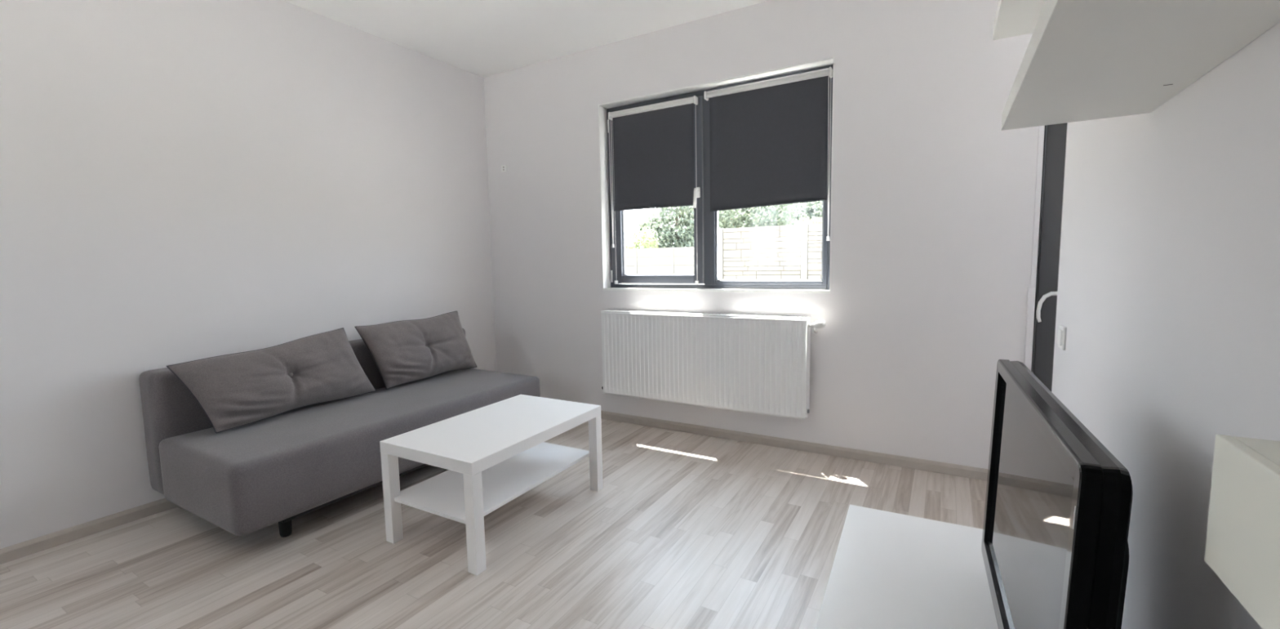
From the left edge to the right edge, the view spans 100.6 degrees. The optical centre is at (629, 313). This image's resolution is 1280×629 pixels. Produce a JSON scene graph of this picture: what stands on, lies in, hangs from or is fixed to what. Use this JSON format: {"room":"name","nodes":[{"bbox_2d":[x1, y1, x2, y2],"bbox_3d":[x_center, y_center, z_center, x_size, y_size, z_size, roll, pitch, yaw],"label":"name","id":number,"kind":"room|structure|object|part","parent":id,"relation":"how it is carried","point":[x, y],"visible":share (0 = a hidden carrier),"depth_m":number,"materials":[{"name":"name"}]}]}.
{"room":"living room","nodes":[
{"label":"living room","id":0,"kind":"room"},
{"bbox_2d":[0,0,496,548],"bbox_3d":[-2.601,-0.356,2.390,0.250,2.736,5.660,2,6,31],"label":"wall","id":1,"kind":"structure","parent":0,"point":[181,180],"depth_m":2.71,"materials":[{"name":"white paint"}]},
{"bbox_2d":[0,497,178,564],"bbox_3d":[-2.476,0.983,2.427,0.014,0.060,5.200,2,6,31],"label":"baseboard","id":2,"kind":"structure","parent":1,"relation":"attached to","point":[15,551],"depth_m":2.41,"materials":[{"name":"beige wood"}]},
{"bbox_2d":[0,418,986,628],"bbox_3d":[-0.424,1.148,1.254,5.150,0.120,5.660,2,6,31],"label":"floor","id":3,"kind":"structure","parent":0,"point":[683,530],"depth_m":2.20,"materials":[{"name":"laminate"}]},
{"bbox_2d":[138,328,540,537],"bbox_3d":[-1.479,0.558,3.143,0.933,0.728,1.909,2,6,31],"label":"sofa","id":4,"kind":"object","parent":3,"relation":"on","point":[282,468],"visible":0.62,"depth_m":2.50,"materials":[{"name":"grey fabric"}]},
{"bbox_2d":[166,327,376,433],"bbox_3d":[-1.816,0.317,2.831,0.252,0.409,0.963,2,6,31],"label":"cushion","id":5,"kind":"object","parent":4,"relation":"on","point":[237,389],"visible":1,"depth_m":2.70,"materials":[{"name":"grey fabric"}]},
{"bbox_3d":[-1.551,0.936,2.390,0.054,0.124,0.054,2,6,31],"label":"leg","id":6,"kind":"part","parent":4,"relation":"part of","materials":[{"name":"black plastic"}]},
{"bbox_3d":[-1.797,0.485,3.331,0.189,0.607,1.898,2,6,31],"label":"backrest","id":7,"kind":"part","parent":4,"relation":"part of","materials":[{"name":"grey fabric"}]},
{"bbox_3d":[-1.401,0.821,3.106,0.600,0.037,1.470,2,6,31],"label":"frame","id":8,"kind":"part","parent":4,"relation":"part of","materials":[{"name":"grey fabric"}]},
{"bbox_2d":[354,311,476,389],"bbox_3d":[-1.389,0.226,3.585,0.235,0.429,0.881,2,6,31],"label":"cushion","id":9,"kind":"object","parent":4,"relation":"on","point":[402,351],"visible":1,"depth_m":3.46,"materials":[{"name":"grey fabric"}]},
{"bbox_2d":[379,394,603,575],"bbox_3d":[-0.608,0.738,2.555,0.550,0.450,0.900,2,6,30],"label":"coffee table","id":10,"kind":"object","parent":3,"relation":"on","point":[493,454],"visible":1,"depth_m":2.35,"materials":[{"name":"white wood"}]},
{"bbox_3d":[-1.036,0.795,2.315,0.049,0.400,0.049,2,6,30],"label":"leg","id":11,"kind":"part","parent":10,"relation":"part of","materials":[{"name":"white wood"}]},
{"bbox_3d":[-0.602,0.811,2.066,0.049,0.400,0.049,2,6,30],"label":"leg","id":12,"kind":"part","parent":10,"relation":"part of","materials":[{"name":"white wood"}]},
{"bbox_2d":[394,441,589,524],"bbox_3d":[-0.625,0.770,2.568,0.486,0.016,0.864,2,6,30],"label":"shelf","id":13,"kind":"object","parent":10,"relation":"attached to","point":[442,494],"depth_m":2.44,"materials":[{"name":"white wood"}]},
{"bbox_3d":[-0.179,0.731,2.799,0.049,0.400,0.049,2,6,30],"label":"leg","id":14,"kind":"part","parent":10,"relation":"part of","materials":[{"name":"white wood"}]},
{"bbox_2d":[815,504,998,628],"bbox_3d":[0.649,0.909,1.065,0.550,0.350,1.490,2,6,28],"label":"tv stand","id":15,"kind":"object","parent":3,"relation":"on","point":[890,570],"visible":0.6,"depth_m":1.41,"materials":[{"name":"white wood"}]},
{"bbox_2d":[981,359,1133,628],"bbox_3d":[0.802,0.441,1.025,0.119,0.578,0.812,2,6,28],"label":"television","id":16,"kind":"object","parent":15,"relation":"on","point":[1055,548],"visible":1,"depth_m":0.84,"materials":[{"name":"black plastic"}]},
{"bbox_2d":[283,0,768,77],"bbox_3d":[-0.480,-1.709,0.975,5.150,0.150,5.660,2,6,31],"label":"ceiling","id":17,"kind":"structure","parent":0,"point":[483,38],"depth_m":3.40,"materials":[{"name":"white paint"}]},
{"bbox_2d":[483,0,1044,468],"bbox_3d":[0.925,-0.525,3.418,4.750,2.736,0.270,2,6,31],"label":"wall","id":18,"kind":"structure","parent":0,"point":[933,202],"depth_m":3.04,"materials":[{"name":"white paint"}]},
{"bbox_2d":[501,164,506,172],"bbox_3d":[-1.032,-1.192,4.362,0.055,0.055,0.009,2,6,31],"label":"outlet","id":19,"kind":"object","parent":18,"relation":"attached to","point":[504,167],"visible":1,"depth_m":4.36,"materials":[{"name":"white plastic"}]},
{"bbox_2d":[502,164,505,171],"bbox_3d":[-1.034,-1.193,4.359,0.032,0.050,0.001,2,6,31],"label":"socket","id":20,"kind":"object","parent":19,"relation":"attached to","point":[503,166],"depth_m":4.36,"materials":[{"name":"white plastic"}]},
{"bbox_2d":[608,95,698,284],"bbox_3d":[0.162,-0.833,3.757,0.688,1.249,0.055,2,6,31],"label":"roller blind","id":21,"kind":"object","parent":18,"relation":"attached to","point":[653,144],"visible":0.99,"depth_m":3.72,"materials":[{"name":"grey fabric"}]},
{"bbox_3d":[-0.134,-0.966,3.898,0.021,0.910,0.011,-4,6,-24],"label":"pull chain","id":22,"kind":"part","parent":21,"relation":"part of","materials":[{"name":"white plastic"}]},
{"bbox_3d":[0.148,-1.432,3.695,0.656,0.037,0.039,2,6,31],"label":"head rail","id":23,"kind":"part","parent":21,"relation":"part of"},
{"bbox_2d":[600,309,825,419],"bbox_3d":[0.480,0.303,3.553,1.585,0.613,0.128,2,6,31],"label":"radiator","id":24,"kind":"object","parent":18,"relation":"attached to","point":[760,364],"visible":1,"depth_m":3.45,"materials":[{"name":"metal"}]},
{"bbox_2d":[600,309,810,319],"bbox_3d":[0.439,0.003,3.525,1.455,0.009,0.093,2,6,31],"label":"grille","id":25,"kind":"object","parent":24,"relation":"attached to","point":[609,312],"depth_m":3.49,"materials":[{"name":"metal"}]},
{"bbox_3d":[0.457,0.305,3.575,1.447,0.606,0.010,2,6,31],"label":"panel","id":26,"kind":"part","parent":24,"relation":"part of","materials":[{"name":"metal"}]},
{"bbox_2d":[598,57,834,293],"bbox_3d":[0.569,-0.835,3.647,1.621,1.347,0.344,2,6,31],"label":"window","id":27,"kind":"structure","parent":18,"relation":"attached to","point":[706,261],"depth_m":3.61,"materials":[{"name":"clear glass"},{"name":"dark grey plastic"},{"name":"white plaster"}]},
{"bbox_3d":[0.193,-0.843,3.810,0.734,1.248,0.068,2,6,31],"label":"sash","id":28,"kind":"part","parent":27,"relation":"part of","materials":[{"name":"grey plastic"}]},
{"bbox_3d":[0.451,-0.785,3.590,0.030,0.141,0.058,3,7,36],"label":"handle","id":29,"kind":"part","parent":27,"relation":"part of","materials":[{"name":"white plastic"}]},
{"bbox_3d":[0.521,-0.161,3.609,1.617,0.016,0.104,2,6,31],"label":"sill","id":30,"kind":"part","parent":27,"relation":"part of","materials":[{"name":"white plastic"}]},
{"bbox_3d":[0.885,-0.817,3.405,0.755,1.260,0.058,2,6,31],"label":"fixed sash","id":31,"kind":"part","parent":27,"relation":"part of","materials":[{"name":"grey plastic"}]},
{"bbox_2d":[703,66,832,240],"bbox_3d":[0.849,-0.947,3.333,0.798,0.998,0.055,2,6,31],"label":"roller blind","id":32,"kind":"object","parent":18,"relation":"attached to","point":[769,139],"visible":1,"depth_m":3.32,"materials":[{"name":"grey fabric"}]},
{"bbox_3d":[0.835,-1.421,3.285,0.760,0.037,0.039,2,6,31],"label":"head rail","id":33,"kind":"part","parent":32,"relation":"part of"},
{"bbox_3d":[1.172,-0.919,3.122,0.021,0.932,0.011,-4,6,-24],"label":"pull chain","id":34,"kind":"part","parent":32,"relation":"part of","materials":[{"name":"white plastic"}]},
{"bbox_2d":[600,410,987,480],"bbox_3d":[0.442,0.801,3.697,3.694,0.060,0.014,2,6,31],"label":"baseboard","id":35,"kind":"structure","parent":18,"relation":"attached to","point":[977,473],"depth_m":3.29,"materials":[{"name":"beige wood"}]},
{"bbox_2d":[1031,122,1067,391],"bbox_3d":[2.437,-0.166,2.462,0.890,2.148,0.146,2,6,31],"label":"door","id":36,"kind":"structure","parent":18,"relation":"attached to","point":[1055,135],"depth_m":2.64,"materials":[{"name":"grey wood"}]},
{"bbox_3d":[2.456,-0.170,2.495,0.890,2.148,0.070,2,6,31],"label":"frame","id":37,"kind":"part","parent":36,"relation":"part of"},
{"bbox_3d":[2.096,-0.064,2.627,0.132,0.214,0.061,2,6,31],"label":"handle","id":38,"kind":"part","parent":36,"relation":"part of","materials":[{"name":"white plastic"}]},
{"bbox_2d":[1051,22,1279,628],"bbox_3d":[0.519,-0.187,0.041,0.120,2.736,4.400,2,6,31],"label":"wall","id":39,"kind":"structure","parent":0,"point":[1168,304],"depth_m":0.95,"materials":[{"name":"white paint"}]},
{"bbox_2d":[992,0,1045,39],"bbox_3d":[0.946,-0.806,1.093,0.260,0.045,1.100,2,6,31],"label":"wall shelf","id":40,"kind":"object","parent":39,"relation":"attached to","point":[1013,18],"visible":0.45,"depth_m":1.48,"materials":[{"name":"white wood"}]},
{"bbox_2d":[1057,324,1066,350],"bbox_3d":[1.505,0.082,1.851,0.013,0.080,0.080,2,6,31],"label":"light switch","id":41,"kind":"object","parent":39,"relation":"attached to","point":[1061,338],"visible":1,"depth_m":1.83,"materials":[{"name":"white plastic"}]},
{"bbox_2d":[1000,0,1279,130],"bbox_3d":[0.704,-0.395,0.712,0.258,0.041,1.100,2,6,31],"label":"wall shelf","id":42,"kind":"object","parent":39,"relation":"attached to","point":[1083,60],"visible":1,"depth_m":0.78,"materials":[{"name":"white wood"}]},
{"bbox_2d":[1204,434,1279,628],"bbox_3d":[0.486,0.219,0.248,0.120,0.135,0.620,2,6,31],"label":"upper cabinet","id":43,"kind":"object","parent":39,"relation":"attached to","point":[1242,543],"visible":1,"depth_m":0.48,"materials":[{"name":"white wood"}]},
{"label":"outside","id":44,"kind":"structure","parent":0,"visible":0},
{"bbox_2d":[658,283,704,284],"bbox_3d":[17.879,-2.505,36.509,90.000,0.180,65.500,2,6,31],"label":"ground","id":45,"kind":"structure","parent":44,"point":[659,283],"depth_m":30.61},
{"bbox_2d":[625,226,659,248],"bbox_3d":[0.137,-3.912,34.881,3.777,3.650,2.312,2,6,31],"label":"bush","id":46,"kind":"object","parent":45,"relation":"on","point":[641,242],"visible":0.27,"depth_m":34.20,"materials":[{"name":"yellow plant"}]},
{"bbox_2d":[625,246,693,274],"bbox_3d":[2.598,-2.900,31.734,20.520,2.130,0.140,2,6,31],"label":"fence","id":47,"kind":"object","parent":45,"relation":"on","point":[661,260],"visible":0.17,"depth_m":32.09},
{"bbox_3d":[-0.682,-3.020,33.679,2.414,2.120,0.064,2,6,31],"label":"panel","id":48,"kind":"part","parent":47,"relation":"part of","materials":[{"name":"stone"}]},
{"bbox_3d":[0.415,-2.983,33.029,0.140,2.130,0.140,2,6,31],"label":"post","id":49,"kind":"part","parent":47,"relation":"part of","materials":[{"name":"stone"}]},
{"bbox_3d":[1.501,-2.937,32.383,2.394,2.120,0.064,2,6,31],"label":"panel","id":50,"kind":"part","parent":47,"relation":"part of","materials":[{"name":"stone"}]},
{"bbox_3d":[2.589,-2.900,31.739,0.140,2.130,0.140,2,6,31],"label":"post","id":51,"kind":"part","parent":47,"relation":"part of","materials":[{"name":"stone"}]},
{"bbox_3d":[3.684,-2.853,31.087,2.414,2.120,0.064,2,6,31],"label":"panel","id":52,"kind":"part","parent":47,"relation":"part of","materials":[{"name":"stone"}]},
{"bbox_2d":[637,205,693,248],"bbox_3d":[3.230,-5.867,36.426,6.024,7.111,4.472,2,6,31],"label":"tree","id":53,"kind":"object","parent":45,"relation":"on","point":[683,236],"visible":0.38,"depth_m":35.59,"materials":[{"name":"green plant"}]},
{"bbox_2d":[718,202,802,228],"bbox_3d":[3.550,-2.131,16.002,3.223,3.634,2.356,2,6,31],"label":"tree","id":54,"kind":"object","parent":45,"relation":"on","point":[750,216],"visible":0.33,"depth_m":15.35,"materials":[{"name":"green plant"}]},
{"bbox_2d":[718,223,822,279],"bbox_3d":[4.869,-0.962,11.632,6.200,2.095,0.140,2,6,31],"label":"fence","id":55,"kind":"object","parent":45,"relation":"on","point":[792,251],"visible":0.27,"depth_m":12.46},
{"bbox_3d":[2.264,-1.062,13.178,0.140,2.095,0.140,2,6,31],"label":"post","id":56,"kind":"part","parent":55,"relation":"part of","materials":[{"name":"stone"}]},
{"bbox_3d":[4.000,-0.996,12.147,0.140,2.095,0.140,2,6,31],"label":"post","id":57,"kind":"part","parent":55,"relation":"part of","materials":[{"name":"stone"}]},
{"bbox_3d":[4.866,-0.957,11.627,1.884,2.085,0.072,2,6,31],"label":"panel","id":58,"kind":"part","parent":55,"relation":"part of","materials":[{"name":"stone"}]},
{"bbox_2d":[757,200,822,225],"bbox_3d":[5.529,-2.478,17.782,3.748,3.900,2.483,2,6,31],"label":"tree","id":59,"kind":"object","parent":45,"relation":"on","point":[811,211],"visible":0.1,"depth_m":16.95,"materials":[{"name":"green plant"}]},
{"bbox_2d":[795,212,822,224],"bbox_3d":[4.904,-1.278,13.049,2.185,2.462,1.430,2,6,31],"label":"bush","id":60,"kind":"object","parent":45,"relation":"on","point":[802,220],"visible":0.05,"depth_m":13.04,"materials":[{"name":"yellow plant"}]}
]}

